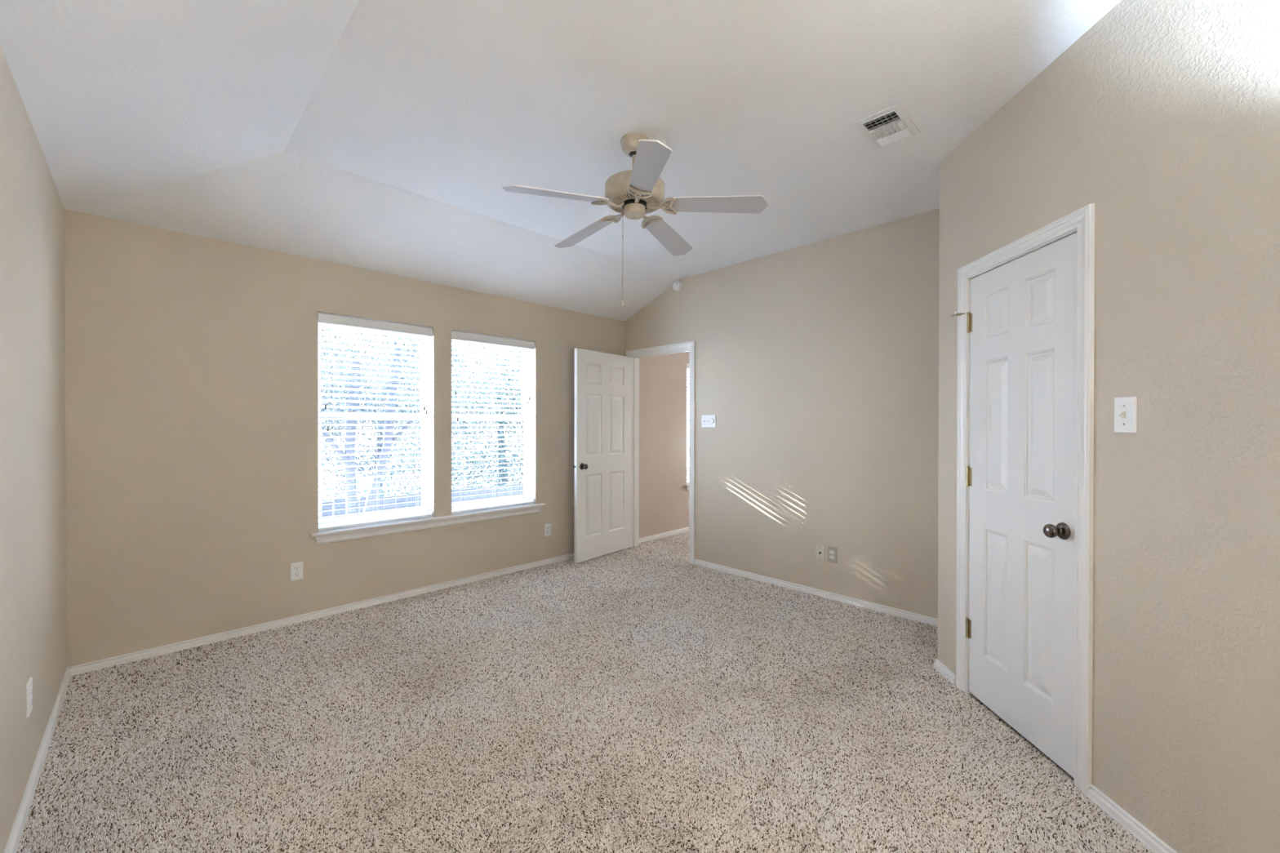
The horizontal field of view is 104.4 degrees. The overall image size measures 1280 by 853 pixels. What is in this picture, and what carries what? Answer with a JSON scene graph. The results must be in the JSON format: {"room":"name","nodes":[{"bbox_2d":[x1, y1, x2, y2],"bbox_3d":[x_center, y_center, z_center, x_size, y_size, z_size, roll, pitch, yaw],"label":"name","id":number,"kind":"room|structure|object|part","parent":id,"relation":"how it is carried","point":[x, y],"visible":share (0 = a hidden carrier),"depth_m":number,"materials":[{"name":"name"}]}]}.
{"room":"empty bedroom","nodes":[
{"label":"empty bedroom","id":0,"kind":"room"},
{"bbox_2d":[0,44,66,852],"bbox_3d":[-1.137,-0.078,0.624,0.120,3.100,5.420,0,0,-45],"label":"wall","id":1,"kind":"structure","parent":0,"point":[33,452],"depth_m":1.77,"materials":[{"name":"beige paint"}]},
{"bbox_2d":[26,677,32,717],"bbox_3d":[-2.190,0.972,1.782,0.009,0.117,0.071,0,0,-45],"label":"wall outlet","id":2,"kind":"object","parent":1,"relation":"attached to","point":[29,685],"visible":1,"depth_m":1.76,"materials":[{"name":"white plastic"}]},
{"bbox_2d":[30,697,32,706],"bbox_3d":[-2.188,0.991,1.784,0.003,0.025,0.034,0,0,-45],"label":"receptacle","id":3,"kind":"object","parent":2,"relation":"attached to","point":[31,698],"depth_m":1.78,"materials":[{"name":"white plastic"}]},
{"bbox_2d":[4,667,71,852],"bbox_3d":[-1.133,1.297,0.720,0.016,0.050,5.300,0,0,-45],"label":"baseboard","id":4,"kind":"structure","parent":1,"relation":"attached to","point":[13,842],"depth_m":1.83,"materials":[{"name":"white"}]},
{"bbox_2d":[64,208,689,667],"bbox_3d":[-0.484,-0.096,5.217,7.512,3.100,0.190,0,0,-45],"label":"wall","id":5,"kind":"structure","parent":0,"point":[192,397],"depth_m":3.10,"materials":[{"name":"beige paint"}]},
{"bbox_2d":[290,561,303,581],"bbox_3d":[-2.283,0.964,3.302,0.071,0.117,0.009,0,0,-45],"label":"wall outlet","id":6,"kind":"object","parent":5,"relation":"attached to","point":[296,568],"visible":1,"depth_m":3.30,"materials":[{"name":"white plastic"}]},
{"bbox_2d":[293,572,300,576],"bbox_3d":[-2.281,0.984,3.300,0.034,0.025,0.003,0,0,-45],"label":"receptacle","id":7,"kind":"object","parent":6,"relation":"attached to","point":[295,574],"depth_m":3.30,"materials":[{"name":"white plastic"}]},
{"bbox_2d":[293,566,300,570],"bbox_3d":[-2.281,0.945,3.300,0.034,0.025,0.003,0,0,-45],"label":"receptacle","id":8,"kind":"object","parent":6,"relation":"attached to","point":[295,568],"depth_m":3.30,"materials":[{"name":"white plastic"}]},
{"bbox_2d":[67,553,573,676],"bbox_3d":[-1.579,1.283,3.996,3.991,0.050,0.016,0,0,-45],"label":"baseboard","id":9,"kind":"structure","parent":5,"relation":"attached to","point":[78,669],"depth_m":3.25,"materials":[{"name":"white wood"}]},
{"bbox_2d":[317,321,428,527],"bbox_3d":[-2.017,-0.034,3.765,0.790,1.510,0.068,0,0,-45],"label":"window","id":10,"kind":"structure","parent":5,"relation":"in","point":[423,470],"depth_m":3.82,"materials":[{"name":"white plastic"}]},
{"bbox_3d":[-2.028,-0.409,3.775,0.748,0.720,0.026,0,0,-45],"label":"sash","id":11,"kind":"part","parent":10,"relation":"part of","materials":[{"name":"glass"}]},
{"bbox_3d":[-2.009,0.306,3.758,0.748,0.790,0.026,0,0,-45],"label":"sash","id":12,"kind":"part","parent":10,"relation":"part of","materials":[{"name":"white plastic"}]},
{"bbox_2d":[317,312,432,530],"bbox_3d":[-1.945,-0.029,3.689,0.777,1.500,0.066,0,0,-45],"label":"window blind","id":13,"kind":"object","parent":10,"relation":"attached to","point":[322,317],"visible":0.9,"depth_m":3.66,"materials":[{"name":"white plastic"}]},
{"bbox_3d":[-2.151,-0.003,3.490,0.016,1.449,0.053,0,0,-45],"label":"ladder cord","id":14,"kind":"part","parent":13,"relation":"part of","materials":[{"name":"white fabric"}]},
{"bbox_3d":[-1.949,0.709,3.696,0.774,0.017,0.050,0,0,-45],"label":"rail","id":15,"kind":"part","parent":13,"relation":"part of","materials":[{"name":"white plastic"}]},
{"bbox_3d":[-1.952,-0.004,3.688,0.016,1.449,0.053,0,0,-45],"label":"ladder cord","id":16,"kind":"part","parent":13,"relation":"part of","materials":[{"name":"white fabric"}]},
{"bbox_3d":[-1.750,-0.004,3.888,0.016,1.449,0.053,0,0,-45],"label":"ladder cord","id":17,"kind":"part","parent":13,"relation":"part of","materials":[{"name":"white fabric"}]},
{"bbox_2d":[310,502,545,544],"bbox_3d":[-1.624,0.760,4.059,1.850,0.080,0.240,0,0,-45],"label":"window sill","id":18,"kind":"structure","parent":5,"relation":"attached to","point":[384,528],"depth_m":3.84,"materials":[{"name":"white"}]},
{"bbox_2d":[451,338,528,511],"bbox_3d":[-1.351,-0.036,4.425,0.800,1.510,0.068,0,0,-45],"label":"window","id":19,"kind":"structure","parent":5,"relation":"in","point":[525,496],"depth_m":4.62,"materials":[{"name":"white plastic"}]},
{"bbox_3d":[-1.361,-0.411,4.434,0.758,0.720,0.026,0,0,-45],"label":"sash","id":20,"kind":"part","parent":19,"relation":"part of","materials":[{"name":"glass"}]},
{"bbox_3d":[-1.342,0.304,4.418,0.758,0.790,0.026,0,0,-45],"label":"sash","id":21,"kind":"part","parent":19,"relation":"part of","materials":[{"name":"white plastic"}]},
{"bbox_2d":[451,331,534,514],"bbox_3d":[-1.279,-0.031,4.349,0.787,1.500,0.066,0,0,-45],"label":"window blind","id":22,"kind":"object","parent":19,"relation":"attached to","point":[457,335],"visible":0.87,"depth_m":4.32,"materials":[{"name":"white plastic"}]},
{"bbox_3d":[-1.504,-0.400,4.089,0.002,0.670,0.002,0,0,-45],"label":"pull cord","id":23,"kind":"part","parent":22,"relation":"part of","materials":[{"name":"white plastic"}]},
{"bbox_3d":[-1.487,-0.005,4.148,0.016,1.449,0.053,0,0,-45],"label":"ladder cord","id":24,"kind":"part","parent":22,"relation":"part of","materials":[{"name":"white fabric"}]},
{"bbox_3d":[-1.282,0.707,4.355,0.784,0.017,0.050,0,0,-45],"label":"rail","id":25,"kind":"part","parent":22,"relation":"part of","materials":[{"name":"white plastic"}]},
{"bbox_2d":[544,523,551,536],"bbox_3d":[-0.873,0.978,4.698,0.071,0.117,0.009,0,0,-45],"label":"wall outlet","id":26,"kind":"object","parent":5,"relation":"attached to","point":[547,526],"visible":1,"depth_m":4.69,"materials":[{"name":"white plastic"}]},
{"bbox_2d":[639,527,688,542],"bbox_3d":[1.051,1.275,6.600,3.150,0.050,0.016,0,0,-45],"label":"baseboard","id":27,"kind":"structure","parent":5,"relation":"attached to","point":[686,529],"depth_m":5.83,"materials":[{"name":"white wood"}]},
{"bbox_2d":[686,363,688,483],"bbox_3d":[0.832,-0.038,6.439,0.777,1.500,0.066,0,0,-45],"label":"window blind","id":28,"kind":"object","parent":5,"relation":"attached to","point":[687,364],"visible":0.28,"depth_m":6.21,"materials":[{"name":"white plastic"}]},
{"bbox_2d":[0,0,1121,321],"bbox_3d":[0.261,-1.319,2.108,4.063,0.393,5.371,0,0,-45],"label":"ceiling","id":29,"kind":"structure","parent":0,"point":[386,136],"depth_m":2.21,"materials":[{"name":"white paint"}]},
{"bbox_2d":[502,133,768,306],"bbox_3d":[-0.064,-1.014,2.520,1.237,0.828,1.191,0,0,-45],"label":"ceiling fan","id":30,"kind":"object","parent":29,"relation":"hanging from","point":[637,192],"visible":1,"depth_m":2.41,"materials":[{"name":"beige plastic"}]},
{"bbox_3d":[-0.388,-1.078,2.307,0.499,0.064,0.129,0,0,-27],"label":"blade","id":31,"kind":"part","parent":30,"relation":"part of","materials":[{"name":"grey wood"}]},
{"bbox_3d":[-0.303,-1.080,2.769,0.129,0.064,0.499,0,0,-45],"label":"blade","id":32,"kind":"part","parent":30,"relation":"part of","materials":[{"name":"grey wood"}]},
{"bbox_3d":[-0.084,-0.854,2.481,0.009,0.447,0.005,0,0,-9],"label":"pull chain","id":33,"kind":"part","parent":30,"relation":"part of","materials":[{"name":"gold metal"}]},
{"bbox_2d":[611,193,658,213],"bbox_3d":[-0.027,-1.114,2.479,0.240,0.015,0.240,0,0,-45],"label":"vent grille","id":34,"kind":"object","parent":30,"relation":"attached to","point":[623,199],"depth_m":2.43,"materials":[{"name":"beige metal"}]},
{"bbox_3d":[0.026,-1.077,2.082,0.129,0.064,0.499,0,0,-9],"label":"blade","id":35,"kind":"part","parent":30,"relation":"part of","materials":[{"name":"grey wood"}]},
{"bbox_3d":[0.165,-1.080,2.832,0.129,0.064,0.499,0,0,27],"label":"blade","id":36,"kind":"part","parent":30,"relation":"part of","materials":[{"name":"grey wood"}]},
{"bbox_3d":[0.368,-1.078,2.406,0.499,0.064,0.129,0,0,9],"label":"blade","id":37,"kind":"part","parent":30,"relation":"part of","materials":[{"name":"grey wood"}]},
{"bbox_2d":[853,102,920,148],"bbox_3d":[1.179,-1.416,2.362,0.304,0.020,0.196,0,0,-45],"label":"ceiling vent","id":38,"kind":"object","parent":29,"relation":"in","point":[892,124],"visible":1,"depth_m":2.34,"materials":[{"name":"white metal"}]},
{"bbox_2d":[28,547,1148,852],"bbox_3d":[1.488,1.391,3.230,7.512,0.146,5.420,0,0,-45],"label":"floor","id":39,"kind":"structure","parent":0,"point":[972,695],"depth_m":1.78,"materials":[{"name":"carpet"}]},
{"bbox_2d":[16,547,1153,852],"bbox_3d":[-0.107,1.313,2.510,3.984,0.012,4.195,0,0,-45],"label":"carpet","id":40,"kind":"structure","parent":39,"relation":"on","point":[693,638],"depth_m":2.10,"materials":[{"name":"beige carpet"}]},
{"bbox_2d":[631,531,688,562],"bbox_3d":[0.835,1.301,5.536,1.612,0.012,1.203,0,0,-45],"label":"carpet","id":41,"kind":"structure","parent":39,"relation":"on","point":[676,546],"depth_m":5.37,"materials":[{"name":"beige carpet"}]},
{"bbox_2d":[625,208,939,618],"bbox_3d":[1.785,-0.087,3.517,0.120,3.100,5.420,0,0,-45],"label":"wall","id":42,"kind":"structure","parent":0,"point":[817,363],"depth_m":3.82,"materials":[{"name":"beige paint"}]},
{"bbox_2d":[626,341,695,564],"bbox_3d":[0.226,0.246,5.080,0.138,2.118,0.945,0,0,-45],"label":"door frame","id":43,"kind":"structure","parent":42,"relation":"attached to","point":[690,346],"depth_m":5.25,"materials":[{"name":"white wood"}]},
{"bbox_2d":[573,348,631,563],"bbox_3d":[-0.358,0.276,5.000,0.167,2.030,0.821,0,0,39],"label":"door","id":44,"kind":"structure","parent":43,"relation":"attached to","point":[602,380],"depth_m":4.95,"materials":[{"name":"white paint"}]},
{"bbox_3d":[-0.522,0.381,4.707,0.053,0.052,0.052,0,0,39],"label":"knob","id":45,"kind":"part","parent":44,"relation":"part of","materials":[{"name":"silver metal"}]},
{"bbox_2d":[672,280,682,291],"bbox_3d":[0.362,-1.370,4.834,0.043,0.089,0.089,0,0,-45],"label":"smoke detector","id":46,"kind":"object","parent":42,"relation":"attached to","point":[677,286],"visible":1,"depth_m":4.81,"materials":[{"name":"white plastic"}]},
{"bbox_2d":[701,414,715,427],"bbox_3d":[0.629,-0.048,4.585,0.020,0.115,0.164,0,0,-45],"label":"light switch","id":47,"kind":"object","parent":42,"relation":"attached to","point":[708,420],"visible":1,"depth_m":4.58,"materials":[{"name":"white plastic"}]},
{"bbox_2d":[693,559,937,626],"bbox_3d":[1.293,1.286,3.922,0.016,0.050,2.204,0,0,-45],"label":"baseboard","id":48,"kind":"structure","parent":42,"relation":"attached to","point":[884,609],"depth_m":3.78,"materials":[{"name":"white wood"}]},
{"bbox_2d":[815,544,824,560],"bbox_3d":[1.388,0.975,3.826,0.014,0.117,0.071,0,0,-45],"label":"cable plate","id":49,"kind":"object","parent":42,"relation":"attached to","point":[820,549],"visible":1,"depth_m":3.83,"materials":[{"name":"beige plastic"}]},
{"bbox_2d":[827,546,836,563],"bbox_3d":[1.457,0.972,3.760,0.009,0.117,0.071,0,0,-45],"label":"wall outlet","id":50,"kind":"object","parent":42,"relation":"attached to","point":[832,551],"visible":1,"depth_m":3.76,"materials":[{"name":"beige plastic"}]},
{"bbox_2d":[937,0,1279,852],"bbox_3d":[1.656,-0.067,1.159,0.110,2.820,3.050,0,0,1],"label":"wall","id":51,"kind":"structure","parent":0,"point":[1163,116],"depth_m":1.49,"materials":[{"name":"beige paint"}]},
{"bbox_2d":[933,659,955,684],"bbox_3d":[1.606,1.292,2.618,0.016,0.050,0.181,0,0,1],"label":"baseboard","id":52,"kind":"structure","parent":51,"relation":"attached to","point":[940,667],"depth_m":2.60,"materials":[{"name":"white wood"}]},
{"bbox_2d":[951,232,1076,777],"bbox_3d":[1.599,0.293,2.167,0.101,2.022,0.682,0,0,1],"label":"door","id":53,"kind":"structure","parent":51,"relation":"in","point":[1021,322],"depth_m":2.08,"materials":[{"name":"white paint"}]},
{"bbox_3d":[1.572,0.398,1.889,0.053,0.052,0.052,0,0,1],"label":"knob","id":54,"kind":"part","parent":53,"relation":"part of","materials":[{"name":"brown metal"}]},
{"bbox_2d":[955,203,1094,796],"bbox_3d":[1.657,0.264,2.130,0.128,2.110,0.747,0,0,1],"label":"door frame","id":55,"kind":"structure","parent":51,"relation":"attached to","point":[1081,221],"depth_m":1.81,"materials":[{"name":"white wood"}]},
{"bbox_2d":[1114,396,1137,433],"bbox_3d":[1.595,-0.038,1.639,0.020,0.119,0.073,0,0,1],"label":"light switch","id":56,"kind":"object","parent":51,"relation":"attached to","point":[1125,407],"visible":1,"depth_m":1.63,"materials":[{"name":"white plastic"}]},
{"bbox_2d":[1087,784,1177,852],"bbox_3d":[1.587,1.300,0.778,0.016,0.050,1.975,0,0,1],"label":"baseboard","id":57,"kind":"structure","parent":51,"relation":"attached to","point":[1146,837],"depth_m":1.62,"materials":[{"name":"white"}]},
{"label":"outside","id":58,"kind":"structure","parent":0,"visible":0},
{"bbox_2d":[321,441,688,515],"bbox_3d":[-21.341,2.442,26.797,80.000,0.200,59.810,0,0,-45],"label":"ground","id":59,"kind":"structure","parent":58,"point":[687,450],"depth_m":25.14,"materials":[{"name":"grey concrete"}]},
{"bbox_2d":[320,329,487,514],"bbox_3d":[-6.244,0.031,11.674,5.323,4.812,2.118,0,0,-45],"label":"tree","id":60,"kind":"object","parent":59,"relation":"on","point":[376,445],"visible":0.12,"depth_m":11.27,"materials":[{"name":"grey plant"}]},
{"bbox_2d":[320,324,504,515],"bbox_3d":[-3.240,0.199,5.943,3.621,4.506,1.670,0,0,-45],"label":"tree","id":61,"kind":"object","parent":59,"relation":"on","point":[324,433],"visible":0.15,"depth_m":5.82,"materials":[{"name":"grey plant"}]},
{"bbox_2d":[332,336,523,517],"bbox_3d":[-2.945,0.185,9.953,5.945,4.501,2.596,0,0,-45],"label":"tree","id":62,"kind":"object","parent":59,"relation":"on","point":[504,460],"visible":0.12,"depth_m":9.27,"materials":[{"name":"grey plant"}]},
{"bbox_2d":[321,466,688,519],"bbox_3d":[-0.874,1.645,8.971,14.008,1.525,0.060,0,0,-45],"label":"fence","id":63,"kind":"object","parent":59,"relation":"on","point":[513,488],"visible":0.04,"depth_m":6.73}
]}

